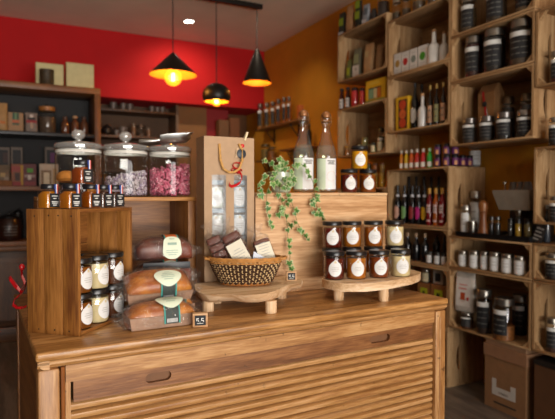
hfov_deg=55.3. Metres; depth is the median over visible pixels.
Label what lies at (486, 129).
spice jar
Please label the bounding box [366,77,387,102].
carton
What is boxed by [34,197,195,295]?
display box
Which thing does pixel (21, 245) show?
shelf
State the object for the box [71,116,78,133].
glass bottle
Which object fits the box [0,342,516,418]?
floor
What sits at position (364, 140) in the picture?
spice jar
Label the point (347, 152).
spice jar
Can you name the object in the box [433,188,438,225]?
glass bottle
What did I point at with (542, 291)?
shelf
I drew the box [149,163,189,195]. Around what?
sweets
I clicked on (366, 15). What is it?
pouch
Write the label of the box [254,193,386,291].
box
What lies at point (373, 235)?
jam jar
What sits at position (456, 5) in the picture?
shelf
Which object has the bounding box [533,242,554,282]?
shelf
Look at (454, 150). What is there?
spice jar
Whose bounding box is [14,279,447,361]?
countertop
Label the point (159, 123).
shelf
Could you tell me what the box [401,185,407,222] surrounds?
glass bottle
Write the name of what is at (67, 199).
honey jar
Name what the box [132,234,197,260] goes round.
loaf
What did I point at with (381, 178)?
spice jar
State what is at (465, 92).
shelf
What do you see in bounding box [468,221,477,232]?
metal cup
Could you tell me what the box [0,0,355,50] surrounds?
ceiling
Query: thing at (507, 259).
spice jar
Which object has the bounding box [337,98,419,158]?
shelf
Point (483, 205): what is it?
pepper mill
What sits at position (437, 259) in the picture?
spice jar
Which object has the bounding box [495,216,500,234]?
spice jar
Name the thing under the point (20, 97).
shelving unit
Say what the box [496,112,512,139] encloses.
spice jar
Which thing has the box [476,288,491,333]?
spice jar
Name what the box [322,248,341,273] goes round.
jam jar
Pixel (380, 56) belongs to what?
pouch
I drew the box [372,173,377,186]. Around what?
spice jar
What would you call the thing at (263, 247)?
bars
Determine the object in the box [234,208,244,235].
jam jar
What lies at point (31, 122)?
pouch
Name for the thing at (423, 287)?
carton
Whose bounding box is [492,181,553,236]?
coffee machine
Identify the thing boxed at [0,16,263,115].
wall
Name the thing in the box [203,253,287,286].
wicker basket
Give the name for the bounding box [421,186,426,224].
glass bottle
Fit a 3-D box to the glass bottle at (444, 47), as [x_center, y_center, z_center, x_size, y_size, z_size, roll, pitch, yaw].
[1.169,-1.139,3.716,0.066,0.217,0.066,-2,2,-44]
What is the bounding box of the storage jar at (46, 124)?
[38,105,55,132]
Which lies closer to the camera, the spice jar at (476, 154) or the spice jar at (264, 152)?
the spice jar at (476, 154)
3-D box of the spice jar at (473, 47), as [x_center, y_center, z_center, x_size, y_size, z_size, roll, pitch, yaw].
[1.286,-0.994,3.477,0.110,0.268,0.110,1,2,43]
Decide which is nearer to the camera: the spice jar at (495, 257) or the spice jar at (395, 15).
the spice jar at (495, 257)
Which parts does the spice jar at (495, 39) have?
lid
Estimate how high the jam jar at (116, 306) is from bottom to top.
0.095 m
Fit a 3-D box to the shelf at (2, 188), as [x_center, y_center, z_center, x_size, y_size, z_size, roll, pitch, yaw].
[-2.723,-0.191,4.801,1.988,0.040,0.425,-1,2,-27]
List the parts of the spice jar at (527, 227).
lid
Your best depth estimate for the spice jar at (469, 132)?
3.45 m
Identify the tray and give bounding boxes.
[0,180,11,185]
[122,311,195,331]
[456,230,554,241]
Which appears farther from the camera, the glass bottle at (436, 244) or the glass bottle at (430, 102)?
the glass bottle at (436, 244)
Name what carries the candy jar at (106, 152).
on the display box at (151, 216)
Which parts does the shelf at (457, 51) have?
panel, panel, panel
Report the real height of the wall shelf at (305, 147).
0.200 m
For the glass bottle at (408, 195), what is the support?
on the shelf at (468, 179)
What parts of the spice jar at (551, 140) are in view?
lid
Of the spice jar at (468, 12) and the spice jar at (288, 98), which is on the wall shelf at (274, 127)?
the spice jar at (288, 98)
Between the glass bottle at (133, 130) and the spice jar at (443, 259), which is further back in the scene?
the glass bottle at (133, 130)
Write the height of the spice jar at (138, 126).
0.140 m
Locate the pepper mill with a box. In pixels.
[478,200,488,233]
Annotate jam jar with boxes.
[81,251,95,264]
[81,256,91,292]
[81,291,92,328]
[83,253,108,288]
[90,287,108,322]
[99,251,123,283]
[107,282,123,316]
[212,180,223,208]
[212,208,223,236]
[234,180,244,207]
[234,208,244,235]
[322,221,341,247]
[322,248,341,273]
[324,250,343,278]
[340,169,357,191]
[342,221,361,247]
[342,247,360,272]
[346,250,366,278]
[351,145,367,169]
[359,169,375,191]
[364,220,382,246]
[364,246,382,271]
[369,249,388,277]
[385,220,403,245]
[385,245,403,270]
[390,248,410,275]
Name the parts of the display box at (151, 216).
panel, panel, panel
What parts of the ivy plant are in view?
pot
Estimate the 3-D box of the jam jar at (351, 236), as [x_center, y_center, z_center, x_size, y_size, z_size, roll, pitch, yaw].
[0.284,0.093,2.030,0.074,0.099,0.074,0,2,0]
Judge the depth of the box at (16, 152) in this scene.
5.03 m
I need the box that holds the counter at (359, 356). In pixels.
[14,279,447,418]
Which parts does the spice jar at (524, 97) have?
lid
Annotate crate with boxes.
[26,207,131,336]
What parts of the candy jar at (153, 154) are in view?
lid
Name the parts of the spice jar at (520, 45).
lid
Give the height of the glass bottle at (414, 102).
0.350 m
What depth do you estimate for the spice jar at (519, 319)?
3.32 m
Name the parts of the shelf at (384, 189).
panel, panel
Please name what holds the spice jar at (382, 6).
on the shelf at (375, 30)
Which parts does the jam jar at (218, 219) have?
lid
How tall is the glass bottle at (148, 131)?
0.120 m
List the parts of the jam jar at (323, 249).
lid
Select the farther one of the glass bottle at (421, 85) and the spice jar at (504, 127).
the glass bottle at (421, 85)
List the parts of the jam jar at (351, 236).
lid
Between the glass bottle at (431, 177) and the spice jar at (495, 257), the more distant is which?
the glass bottle at (431, 177)
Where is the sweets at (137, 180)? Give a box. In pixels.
[104,170,146,195]
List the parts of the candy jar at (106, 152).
lid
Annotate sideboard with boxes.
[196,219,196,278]
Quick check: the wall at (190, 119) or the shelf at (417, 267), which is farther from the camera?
the wall at (190, 119)
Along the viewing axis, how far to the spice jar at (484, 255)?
3.35 m
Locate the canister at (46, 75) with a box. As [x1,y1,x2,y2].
[39,68,53,84]
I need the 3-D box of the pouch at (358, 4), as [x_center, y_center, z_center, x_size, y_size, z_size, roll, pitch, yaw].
[0.708,-1.687,4.607,0.054,0.256,0.067,-1,2,-38]
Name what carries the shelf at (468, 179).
on the shelf at (412, 230)
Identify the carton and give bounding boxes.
[216,120,228,136]
[227,118,239,137]
[297,105,303,118]
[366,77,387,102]
[394,52,401,73]
[396,96,412,130]
[402,50,409,71]
[410,47,417,68]
[418,44,428,66]
[418,281,433,294]
[431,284,445,322]
[433,270,446,284]
[484,342,548,418]
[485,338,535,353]
[533,356,554,418]
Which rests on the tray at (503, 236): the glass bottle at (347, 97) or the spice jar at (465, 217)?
the spice jar at (465, 217)
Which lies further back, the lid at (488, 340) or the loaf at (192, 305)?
the lid at (488, 340)
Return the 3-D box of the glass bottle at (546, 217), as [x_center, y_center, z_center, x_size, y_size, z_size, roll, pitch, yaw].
[1.538,0.080,3.023,0.034,0.213,0.034,-2,2,-44]
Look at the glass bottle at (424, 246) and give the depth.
3.87 m
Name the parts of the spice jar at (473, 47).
lid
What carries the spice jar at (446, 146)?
on the spice jar at (446, 158)
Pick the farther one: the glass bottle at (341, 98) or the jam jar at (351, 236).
the glass bottle at (341, 98)
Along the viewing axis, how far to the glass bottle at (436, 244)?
3.90 m
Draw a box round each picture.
[0,150,7,164]
[13,150,20,163]
[47,150,54,163]
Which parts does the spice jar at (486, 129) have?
lid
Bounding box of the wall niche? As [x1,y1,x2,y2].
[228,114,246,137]
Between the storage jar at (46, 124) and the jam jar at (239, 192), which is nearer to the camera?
the jam jar at (239, 192)
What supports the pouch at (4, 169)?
on the shelving unit at (20, 97)
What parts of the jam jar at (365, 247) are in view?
lid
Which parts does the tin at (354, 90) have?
lid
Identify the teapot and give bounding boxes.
[101,124,115,134]
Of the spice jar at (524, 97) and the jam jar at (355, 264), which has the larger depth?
the spice jar at (524, 97)
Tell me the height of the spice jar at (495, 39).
0.268 m
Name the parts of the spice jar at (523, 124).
lid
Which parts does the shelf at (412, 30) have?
panel, panel, panel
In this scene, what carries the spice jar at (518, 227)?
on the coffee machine
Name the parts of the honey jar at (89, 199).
lid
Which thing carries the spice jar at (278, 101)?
on the wall shelf at (274, 127)
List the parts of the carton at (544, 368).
lid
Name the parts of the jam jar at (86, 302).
lid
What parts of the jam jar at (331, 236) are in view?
lid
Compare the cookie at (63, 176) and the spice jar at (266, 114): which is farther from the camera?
the spice jar at (266, 114)
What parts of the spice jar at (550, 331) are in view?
lid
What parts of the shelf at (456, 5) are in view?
panel, panel, panel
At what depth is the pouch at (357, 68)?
4.60 m
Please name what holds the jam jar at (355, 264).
on the display board at (382, 285)
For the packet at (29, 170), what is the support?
on the shelving unit at (20, 97)
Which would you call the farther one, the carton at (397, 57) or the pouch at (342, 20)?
the pouch at (342, 20)
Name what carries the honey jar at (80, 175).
on the honey jar at (89, 199)
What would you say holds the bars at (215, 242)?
in the wicker basket
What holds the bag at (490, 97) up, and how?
on the shelf at (465, 92)
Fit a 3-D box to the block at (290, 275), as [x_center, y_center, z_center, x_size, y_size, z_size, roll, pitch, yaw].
[0.048,0.232,1.852,0.036,0.033,0.022,0,2,-7]
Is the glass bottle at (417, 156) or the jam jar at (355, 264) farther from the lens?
the glass bottle at (417, 156)
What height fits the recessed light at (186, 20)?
0.008 m
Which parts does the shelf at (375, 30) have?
panel, panel, panel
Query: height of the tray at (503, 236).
0.030 m
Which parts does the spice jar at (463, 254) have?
lid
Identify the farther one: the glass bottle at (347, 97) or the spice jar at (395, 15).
the glass bottle at (347, 97)
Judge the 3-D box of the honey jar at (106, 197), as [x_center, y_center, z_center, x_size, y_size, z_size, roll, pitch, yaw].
[-0.503,-0.038,1.531,0.048,0.066,0.047,1,2,32]
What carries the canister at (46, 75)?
on the shelving unit at (20, 97)
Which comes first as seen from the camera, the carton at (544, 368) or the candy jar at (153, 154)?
the candy jar at (153, 154)
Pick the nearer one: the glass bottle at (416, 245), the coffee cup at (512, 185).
the coffee cup at (512, 185)
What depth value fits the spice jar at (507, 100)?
3.36 m
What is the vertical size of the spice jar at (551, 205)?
0.147 m
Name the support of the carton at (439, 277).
on the carton at (439, 290)
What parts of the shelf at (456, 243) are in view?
panel, panel, panel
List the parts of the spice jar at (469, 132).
lid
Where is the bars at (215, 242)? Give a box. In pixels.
[199,221,231,262]
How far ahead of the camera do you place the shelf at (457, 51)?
3.44 m
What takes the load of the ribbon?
on the counter at (359, 356)
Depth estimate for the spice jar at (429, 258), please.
3.79 m
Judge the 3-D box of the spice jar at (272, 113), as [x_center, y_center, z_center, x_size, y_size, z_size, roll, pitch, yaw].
[-0.056,-1.176,6.543,0.062,0.301,0.062,1,2,34]
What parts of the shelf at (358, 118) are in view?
panel, panel, panel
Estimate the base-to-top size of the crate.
0.333 m
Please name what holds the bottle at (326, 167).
on the box at (306, 256)
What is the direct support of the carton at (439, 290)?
on the shelf at (417, 267)
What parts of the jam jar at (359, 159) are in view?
lid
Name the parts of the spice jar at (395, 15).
lid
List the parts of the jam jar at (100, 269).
lid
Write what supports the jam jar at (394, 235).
on the jam jar at (402, 246)
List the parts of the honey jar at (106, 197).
lid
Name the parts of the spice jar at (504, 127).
lid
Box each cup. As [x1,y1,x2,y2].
[110,102,116,108]
[119,127,127,135]
[120,103,126,108]
[127,104,132,109]
[149,106,154,110]
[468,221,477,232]
[508,182,515,189]
[515,182,522,189]
[521,182,532,189]
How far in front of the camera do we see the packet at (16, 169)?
4.86 m
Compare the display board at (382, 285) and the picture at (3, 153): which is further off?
the picture at (3, 153)
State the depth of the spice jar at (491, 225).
3.36 m
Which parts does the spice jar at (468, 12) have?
lid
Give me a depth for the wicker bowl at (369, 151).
4.51 m
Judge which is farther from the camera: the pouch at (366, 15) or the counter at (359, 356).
the pouch at (366, 15)
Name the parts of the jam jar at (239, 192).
lid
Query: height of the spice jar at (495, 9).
0.229 m
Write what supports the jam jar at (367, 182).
on the box at (306, 256)
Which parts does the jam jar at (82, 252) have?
lid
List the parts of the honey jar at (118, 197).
lid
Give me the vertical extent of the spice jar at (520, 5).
0.217 m
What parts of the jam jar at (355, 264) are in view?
lid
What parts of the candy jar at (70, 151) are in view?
lid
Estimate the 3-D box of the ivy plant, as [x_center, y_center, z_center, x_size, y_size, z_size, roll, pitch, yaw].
[0.057,0.014,1.999,0.223,0.443,0.221,0,2,17]
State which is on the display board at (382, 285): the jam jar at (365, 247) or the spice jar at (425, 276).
the jam jar at (365, 247)
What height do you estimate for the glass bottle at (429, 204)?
0.267 m
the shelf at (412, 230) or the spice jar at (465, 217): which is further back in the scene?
the shelf at (412, 230)
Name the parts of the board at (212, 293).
leg, leg, leg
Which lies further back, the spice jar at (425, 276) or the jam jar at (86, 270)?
the spice jar at (425, 276)
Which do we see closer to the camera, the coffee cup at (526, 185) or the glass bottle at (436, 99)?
the coffee cup at (526, 185)
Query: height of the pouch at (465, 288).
0.267 m
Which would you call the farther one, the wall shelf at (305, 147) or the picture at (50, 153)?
the wall shelf at (305, 147)
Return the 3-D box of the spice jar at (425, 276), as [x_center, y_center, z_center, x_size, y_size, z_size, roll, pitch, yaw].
[1.100,0.489,3.918,0.064,0.100,0.064,1,2,43]
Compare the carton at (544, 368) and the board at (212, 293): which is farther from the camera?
the carton at (544, 368)
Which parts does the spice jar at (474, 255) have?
lid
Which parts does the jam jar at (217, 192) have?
lid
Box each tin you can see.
[351,87,358,106]
[359,88,364,103]
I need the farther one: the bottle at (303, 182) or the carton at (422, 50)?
the carton at (422, 50)
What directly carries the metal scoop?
on the candy jar at (153, 154)
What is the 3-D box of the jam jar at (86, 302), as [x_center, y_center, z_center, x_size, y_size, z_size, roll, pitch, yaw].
[-0.538,0.273,1.436,0.071,0.095,0.071,1,2,24]
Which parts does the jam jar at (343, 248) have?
lid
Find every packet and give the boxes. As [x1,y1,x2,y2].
[8,112,22,130]
[11,164,22,185]
[23,164,36,185]
[39,164,58,185]
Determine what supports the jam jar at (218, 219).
on the jam jar
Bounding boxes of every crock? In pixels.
[0,212,21,240]
[13,208,22,238]
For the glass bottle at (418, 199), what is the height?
0.287 m
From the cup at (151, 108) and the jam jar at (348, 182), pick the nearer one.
the jam jar at (348, 182)
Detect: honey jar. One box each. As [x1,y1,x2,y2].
[38,184,60,208]
[58,184,81,208]
[71,160,93,183]
[81,184,100,207]
[99,185,113,207]
[107,185,123,206]
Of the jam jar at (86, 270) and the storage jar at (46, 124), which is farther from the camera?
the storage jar at (46, 124)
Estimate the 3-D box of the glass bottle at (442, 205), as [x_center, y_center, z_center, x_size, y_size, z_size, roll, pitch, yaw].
[1.149,-0.017,3.697,0.044,0.266,0.044,-2,2,-44]
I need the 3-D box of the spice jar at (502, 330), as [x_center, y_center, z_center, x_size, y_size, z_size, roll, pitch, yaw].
[1.388,0.666,3.245,0.126,0.255,0.126,-1,2,-27]
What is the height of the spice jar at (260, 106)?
0.332 m
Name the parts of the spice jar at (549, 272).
lid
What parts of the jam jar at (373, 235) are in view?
lid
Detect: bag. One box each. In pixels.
[196,136,253,299]
[478,83,503,141]
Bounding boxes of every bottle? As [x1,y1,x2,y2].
[61,117,69,132]
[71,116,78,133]
[80,117,87,133]
[131,123,135,135]
[147,128,150,136]
[293,109,313,191]
[307,123,311,144]
[316,111,336,188]
[339,89,344,109]
[345,87,350,107]
[394,186,400,219]
[399,150,403,168]
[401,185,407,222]
[404,150,408,168]
[404,232,411,258]
[406,176,410,221]
[409,149,413,168]
[409,186,415,223]
[411,83,418,127]
[412,233,419,260]
[414,149,419,167]
[414,176,417,199]
[415,186,421,223]
[418,93,426,126]
[419,84,424,106]
[420,149,425,167]
[421,176,426,199]
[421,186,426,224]
[421,233,428,262]
[426,188,432,224]
[427,29,439,63]
[427,85,432,125]
[427,148,432,166]
[430,176,433,223]
[432,234,439,261]
[433,84,439,124]
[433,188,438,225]
[437,176,440,199]
[439,31,448,59]
[439,188,445,225]
[440,82,445,123]
[442,234,446,256]
[544,205,549,241]
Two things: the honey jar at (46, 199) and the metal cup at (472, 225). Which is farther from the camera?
the metal cup at (472, 225)
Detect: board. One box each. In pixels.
[194,276,302,313]
[322,269,420,301]
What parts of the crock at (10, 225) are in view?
lid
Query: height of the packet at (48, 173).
0.211 m
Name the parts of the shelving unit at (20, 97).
door, door panel, panel, post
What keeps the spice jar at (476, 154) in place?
on the shelf at (468, 179)
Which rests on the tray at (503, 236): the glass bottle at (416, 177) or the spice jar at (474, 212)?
the spice jar at (474, 212)
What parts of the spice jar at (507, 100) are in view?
lid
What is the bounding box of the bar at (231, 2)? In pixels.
[207,0,262,9]
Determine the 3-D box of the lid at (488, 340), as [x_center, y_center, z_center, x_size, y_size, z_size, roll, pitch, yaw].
[1.510,0.822,3.271,0.306,0.028,0.296,-1,2,-27]
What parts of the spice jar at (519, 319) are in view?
lid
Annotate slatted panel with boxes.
[71,337,432,418]
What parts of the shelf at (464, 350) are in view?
panel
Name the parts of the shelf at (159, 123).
panel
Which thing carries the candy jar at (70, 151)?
on the display box at (151, 216)
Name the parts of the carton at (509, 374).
lid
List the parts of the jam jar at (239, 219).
lid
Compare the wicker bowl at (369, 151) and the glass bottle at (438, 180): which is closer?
the glass bottle at (438, 180)
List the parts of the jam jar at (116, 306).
lid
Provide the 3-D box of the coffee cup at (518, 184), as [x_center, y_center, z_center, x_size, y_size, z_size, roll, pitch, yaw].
[1.484,-0.144,3.235,0.068,0.050,0.067,-1,2,-27]
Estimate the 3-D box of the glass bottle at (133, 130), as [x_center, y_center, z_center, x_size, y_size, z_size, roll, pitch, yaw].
[-1.748,-0.963,6.435,0.056,0.160,0.056,-2,2,-44]
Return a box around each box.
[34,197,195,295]
[35,62,63,84]
[66,62,93,87]
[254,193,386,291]
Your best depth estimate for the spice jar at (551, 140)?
2.92 m
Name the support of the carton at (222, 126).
on the sideboard
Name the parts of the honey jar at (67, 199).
lid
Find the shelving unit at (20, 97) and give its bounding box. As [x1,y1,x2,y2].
[0,80,100,342]
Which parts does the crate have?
panel, panel, panel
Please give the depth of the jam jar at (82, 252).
1.56 m
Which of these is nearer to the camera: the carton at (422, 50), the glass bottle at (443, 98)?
the glass bottle at (443, 98)
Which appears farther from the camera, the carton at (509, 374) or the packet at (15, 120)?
the packet at (15, 120)
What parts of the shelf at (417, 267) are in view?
panel, panel, panel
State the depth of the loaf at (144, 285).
1.54 m
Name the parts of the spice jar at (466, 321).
lid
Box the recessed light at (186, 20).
[183,19,194,22]
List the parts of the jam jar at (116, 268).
lid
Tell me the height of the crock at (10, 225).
0.260 m
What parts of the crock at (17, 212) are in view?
lid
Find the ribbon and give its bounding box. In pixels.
[9,264,26,308]
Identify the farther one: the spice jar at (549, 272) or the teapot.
the teapot
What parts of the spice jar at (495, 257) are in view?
lid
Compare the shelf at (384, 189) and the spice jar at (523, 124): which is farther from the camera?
the shelf at (384, 189)
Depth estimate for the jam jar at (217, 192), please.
1.86 m
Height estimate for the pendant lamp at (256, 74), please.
0.730 m
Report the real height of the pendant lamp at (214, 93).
0.988 m
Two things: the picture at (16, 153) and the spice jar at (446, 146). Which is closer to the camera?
the spice jar at (446, 146)
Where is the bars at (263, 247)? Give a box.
[249,224,274,257]
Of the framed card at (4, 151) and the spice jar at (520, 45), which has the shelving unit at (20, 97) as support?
the framed card at (4, 151)
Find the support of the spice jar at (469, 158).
on the shelf at (468, 179)
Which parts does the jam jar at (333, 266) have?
lid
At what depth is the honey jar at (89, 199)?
1.46 m
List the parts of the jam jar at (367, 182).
lid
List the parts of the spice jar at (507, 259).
lid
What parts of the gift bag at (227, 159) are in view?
panel, handle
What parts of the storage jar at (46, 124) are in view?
lid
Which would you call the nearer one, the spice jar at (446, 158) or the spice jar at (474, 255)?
the spice jar at (474, 255)
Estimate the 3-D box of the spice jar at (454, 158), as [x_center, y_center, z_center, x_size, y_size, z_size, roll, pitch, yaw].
[1.223,-0.338,3.652,0.052,0.078,0.052,0,2,12]
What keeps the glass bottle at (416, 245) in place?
on the shelf at (412, 230)
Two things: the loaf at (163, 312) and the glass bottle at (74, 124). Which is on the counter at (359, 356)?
the loaf at (163, 312)
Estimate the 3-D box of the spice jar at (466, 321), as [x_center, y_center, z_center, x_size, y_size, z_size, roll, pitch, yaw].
[1.260,0.734,3.522,0.084,0.105,0.084,1,2,43]
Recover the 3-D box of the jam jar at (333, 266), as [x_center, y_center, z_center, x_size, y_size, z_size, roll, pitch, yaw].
[0.201,0.197,1.884,0.074,0.099,0.074,0,2,-2]
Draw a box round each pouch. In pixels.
[0,103,7,129]
[0,165,10,179]
[25,113,37,131]
[338,12,345,34]
[346,4,354,30]
[346,59,352,78]
[352,48,362,76]
[355,0,362,26]
[362,3,370,23]
[364,43,375,72]
[370,8,376,19]
[376,44,384,68]
[455,271,476,312]
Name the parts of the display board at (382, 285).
leg, leg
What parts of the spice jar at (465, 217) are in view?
lid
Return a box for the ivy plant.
[257,156,325,270]
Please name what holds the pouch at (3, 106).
on the shelving unit at (20, 97)
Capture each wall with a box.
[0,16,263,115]
[178,106,205,196]
[247,0,554,379]
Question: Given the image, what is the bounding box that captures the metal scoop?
[139,132,193,143]
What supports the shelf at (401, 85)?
attached to the wall at (303, 67)
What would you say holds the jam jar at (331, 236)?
on the jam jar at (323, 249)
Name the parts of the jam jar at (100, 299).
lid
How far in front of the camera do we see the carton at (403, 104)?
4.04 m
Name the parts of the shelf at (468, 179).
panel, panel, panel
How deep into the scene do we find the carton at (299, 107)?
5.87 m
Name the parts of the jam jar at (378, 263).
lid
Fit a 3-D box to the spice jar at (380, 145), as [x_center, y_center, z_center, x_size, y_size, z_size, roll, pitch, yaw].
[0.842,-0.526,4.332,0.054,0.118,0.054,1,2,43]
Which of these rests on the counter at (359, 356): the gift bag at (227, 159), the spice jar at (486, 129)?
the gift bag at (227, 159)
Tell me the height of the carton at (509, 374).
0.394 m
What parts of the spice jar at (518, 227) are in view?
lid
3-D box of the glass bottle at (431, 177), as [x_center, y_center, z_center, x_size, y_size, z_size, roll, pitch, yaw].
[1.161,-0.071,4.004,0.046,0.357,0.046,-2,2,-44]
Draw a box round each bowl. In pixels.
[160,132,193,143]
[358,145,370,152]
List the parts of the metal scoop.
handle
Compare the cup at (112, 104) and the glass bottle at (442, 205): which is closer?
the glass bottle at (442, 205)
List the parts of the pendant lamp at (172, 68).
lamp shade, cord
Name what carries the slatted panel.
hanging from the counter at (359, 356)
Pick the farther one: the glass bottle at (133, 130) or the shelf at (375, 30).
the glass bottle at (133, 130)
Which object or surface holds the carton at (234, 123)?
on the sideboard
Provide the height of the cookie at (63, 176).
0.043 m
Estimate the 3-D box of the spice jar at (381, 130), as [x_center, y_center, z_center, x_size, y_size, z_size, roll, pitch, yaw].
[0.892,-0.585,4.542,0.056,0.226,0.055,1,2,43]
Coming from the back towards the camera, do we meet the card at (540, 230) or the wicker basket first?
the card at (540, 230)
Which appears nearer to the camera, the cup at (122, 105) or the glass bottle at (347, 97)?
the glass bottle at (347, 97)
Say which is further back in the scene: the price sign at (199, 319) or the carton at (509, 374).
the carton at (509, 374)
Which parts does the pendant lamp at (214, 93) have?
lamp shade, cord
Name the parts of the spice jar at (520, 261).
lid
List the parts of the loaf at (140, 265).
dark strip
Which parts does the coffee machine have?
spout, casing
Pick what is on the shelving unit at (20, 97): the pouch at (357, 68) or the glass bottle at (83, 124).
the glass bottle at (83, 124)
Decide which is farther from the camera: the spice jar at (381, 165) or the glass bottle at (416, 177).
the spice jar at (381, 165)
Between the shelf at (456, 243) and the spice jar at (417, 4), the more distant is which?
the spice jar at (417, 4)
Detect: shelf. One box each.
[0,130,94,141]
[0,186,60,190]
[0,237,26,250]
[101,104,178,196]
[255,118,309,143]
[256,158,277,174]
[279,145,318,162]
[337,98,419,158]
[337,187,396,224]
[338,12,401,86]
[387,0,462,77]
[387,60,462,135]
[387,166,484,228]
[387,225,460,268]
[398,263,454,330]
[445,329,482,387]
[448,267,545,350]
[449,235,554,279]
[450,9,548,82]
[450,63,554,148]
[451,0,554,37]
[532,280,554,356]
[533,146,554,224]
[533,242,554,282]
[535,4,554,89]
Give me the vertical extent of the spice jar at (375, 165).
0.080 m
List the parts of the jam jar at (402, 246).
lid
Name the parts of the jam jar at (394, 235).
lid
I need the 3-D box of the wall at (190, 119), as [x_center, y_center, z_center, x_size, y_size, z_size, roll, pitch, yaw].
[-1.167,-0.090,6.951,0.380,2.440,0.350,-1,2,-27]
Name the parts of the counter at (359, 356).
panel, post, panel, moulding, shutter rail, post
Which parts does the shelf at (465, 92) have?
panel, panel, panel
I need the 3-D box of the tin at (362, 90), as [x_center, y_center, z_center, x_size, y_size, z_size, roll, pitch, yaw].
[0.727,-0.966,4.546,0.048,0.146,0.048,1,2,43]
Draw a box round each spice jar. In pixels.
[137,125,145,135]
[258,104,262,128]
[261,144,269,159]
[264,103,269,126]
[268,147,275,158]
[270,102,275,125]
[276,99,280,123]
[282,97,285,121]
[287,97,290,120]
[345,146,349,155]
[362,138,367,143]
[371,143,375,152]
[372,163,377,172]
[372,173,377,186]
[377,0,388,15]
[377,138,383,151]
[378,128,384,146]
[379,163,384,172]
[379,173,384,186]
[392,0,400,19]
[402,0,410,15]
[413,0,424,10]
[422,268,430,282]
[426,251,432,263]
[434,144,441,155]
[434,155,441,166]
[434,252,440,264]
[441,253,446,265]
[443,143,450,154]
[443,155,450,165]
[451,147,458,154]
[451,155,458,165]
[458,250,467,266]
[459,155,465,166]
[460,311,473,328]
[461,0,476,31]
[461,205,470,231]
[462,118,477,142]
[465,35,482,76]
[466,155,472,166]
[468,148,480,166]
[469,250,479,268]
[470,191,480,232]
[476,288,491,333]
[479,116,494,141]
[480,251,488,269]
[483,27,505,72]
[486,0,506,22]
[489,216,493,233]
[489,252,500,271]
[493,296,515,340]
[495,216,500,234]
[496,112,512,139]
[501,253,513,273]
[502,96,514,137]
[507,218,513,235]
[509,18,532,65]
[512,293,526,334]
[514,255,526,275]
[515,0,531,12]
[515,218,521,235]
[516,109,530,137]
[519,93,531,118]
[524,218,531,236]
[544,252,554,279]
[546,316,554,351]
[548,117,554,145]
[549,196,554,222]
[550,51,554,82]
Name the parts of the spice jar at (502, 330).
lid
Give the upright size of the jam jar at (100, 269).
0.095 m
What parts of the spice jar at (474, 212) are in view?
lid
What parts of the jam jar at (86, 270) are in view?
lid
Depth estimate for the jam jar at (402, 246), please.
2.06 m
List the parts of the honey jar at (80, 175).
lid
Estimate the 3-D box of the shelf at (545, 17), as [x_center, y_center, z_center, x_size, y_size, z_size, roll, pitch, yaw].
[1.757,-0.897,2.769,0.344,0.432,0.662,-1,2,-27]
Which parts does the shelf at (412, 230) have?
panel, panel, panel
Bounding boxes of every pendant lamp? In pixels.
[149,0,196,81]
[202,1,230,103]
[243,9,270,85]
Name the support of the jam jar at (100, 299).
in the crate
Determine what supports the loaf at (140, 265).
on the loaf
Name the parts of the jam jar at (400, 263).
lid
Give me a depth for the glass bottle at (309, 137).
5.74 m
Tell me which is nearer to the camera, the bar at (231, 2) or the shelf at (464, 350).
the shelf at (464, 350)
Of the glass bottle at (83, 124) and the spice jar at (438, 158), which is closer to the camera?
the spice jar at (438, 158)
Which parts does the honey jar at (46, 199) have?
lid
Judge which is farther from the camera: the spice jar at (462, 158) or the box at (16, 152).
the box at (16, 152)
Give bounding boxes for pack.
[216,220,252,263]
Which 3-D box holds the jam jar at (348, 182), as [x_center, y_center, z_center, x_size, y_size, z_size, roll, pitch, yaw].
[0.298,-0.118,2.208,0.071,0.098,0.071,0,2,-7]
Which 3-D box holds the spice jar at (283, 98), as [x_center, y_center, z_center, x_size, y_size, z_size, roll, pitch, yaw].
[0.079,-1.173,6.279,0.050,0.308,0.050,1,2,34]
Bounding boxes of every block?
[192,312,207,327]
[286,271,296,280]
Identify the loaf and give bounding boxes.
[113,267,202,304]
[115,297,200,331]
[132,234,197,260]
[132,259,197,281]
[182,299,200,308]
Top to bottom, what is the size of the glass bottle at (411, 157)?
0.142 m
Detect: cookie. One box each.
[56,171,71,182]
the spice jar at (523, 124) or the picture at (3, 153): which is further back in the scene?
the picture at (3, 153)
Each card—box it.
[0,147,9,164]
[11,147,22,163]
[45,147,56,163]
[253,252,268,262]
[532,224,547,242]
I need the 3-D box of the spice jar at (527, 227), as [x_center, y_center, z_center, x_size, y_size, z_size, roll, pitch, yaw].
[1.475,0.109,3.126,0.042,0.111,0.042,1,2,43]
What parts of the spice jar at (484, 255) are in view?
lid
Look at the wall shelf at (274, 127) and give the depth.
6.29 m
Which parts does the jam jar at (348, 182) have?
lid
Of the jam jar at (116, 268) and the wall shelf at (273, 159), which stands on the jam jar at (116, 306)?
the jam jar at (116, 268)
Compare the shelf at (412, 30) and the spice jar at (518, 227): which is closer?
the spice jar at (518, 227)
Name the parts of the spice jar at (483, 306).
lid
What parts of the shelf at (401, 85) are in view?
panel, panel, panel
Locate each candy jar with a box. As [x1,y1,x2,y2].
[53,131,102,159]
[102,132,148,196]
[147,144,191,196]
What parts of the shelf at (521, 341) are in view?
panel, panel, panel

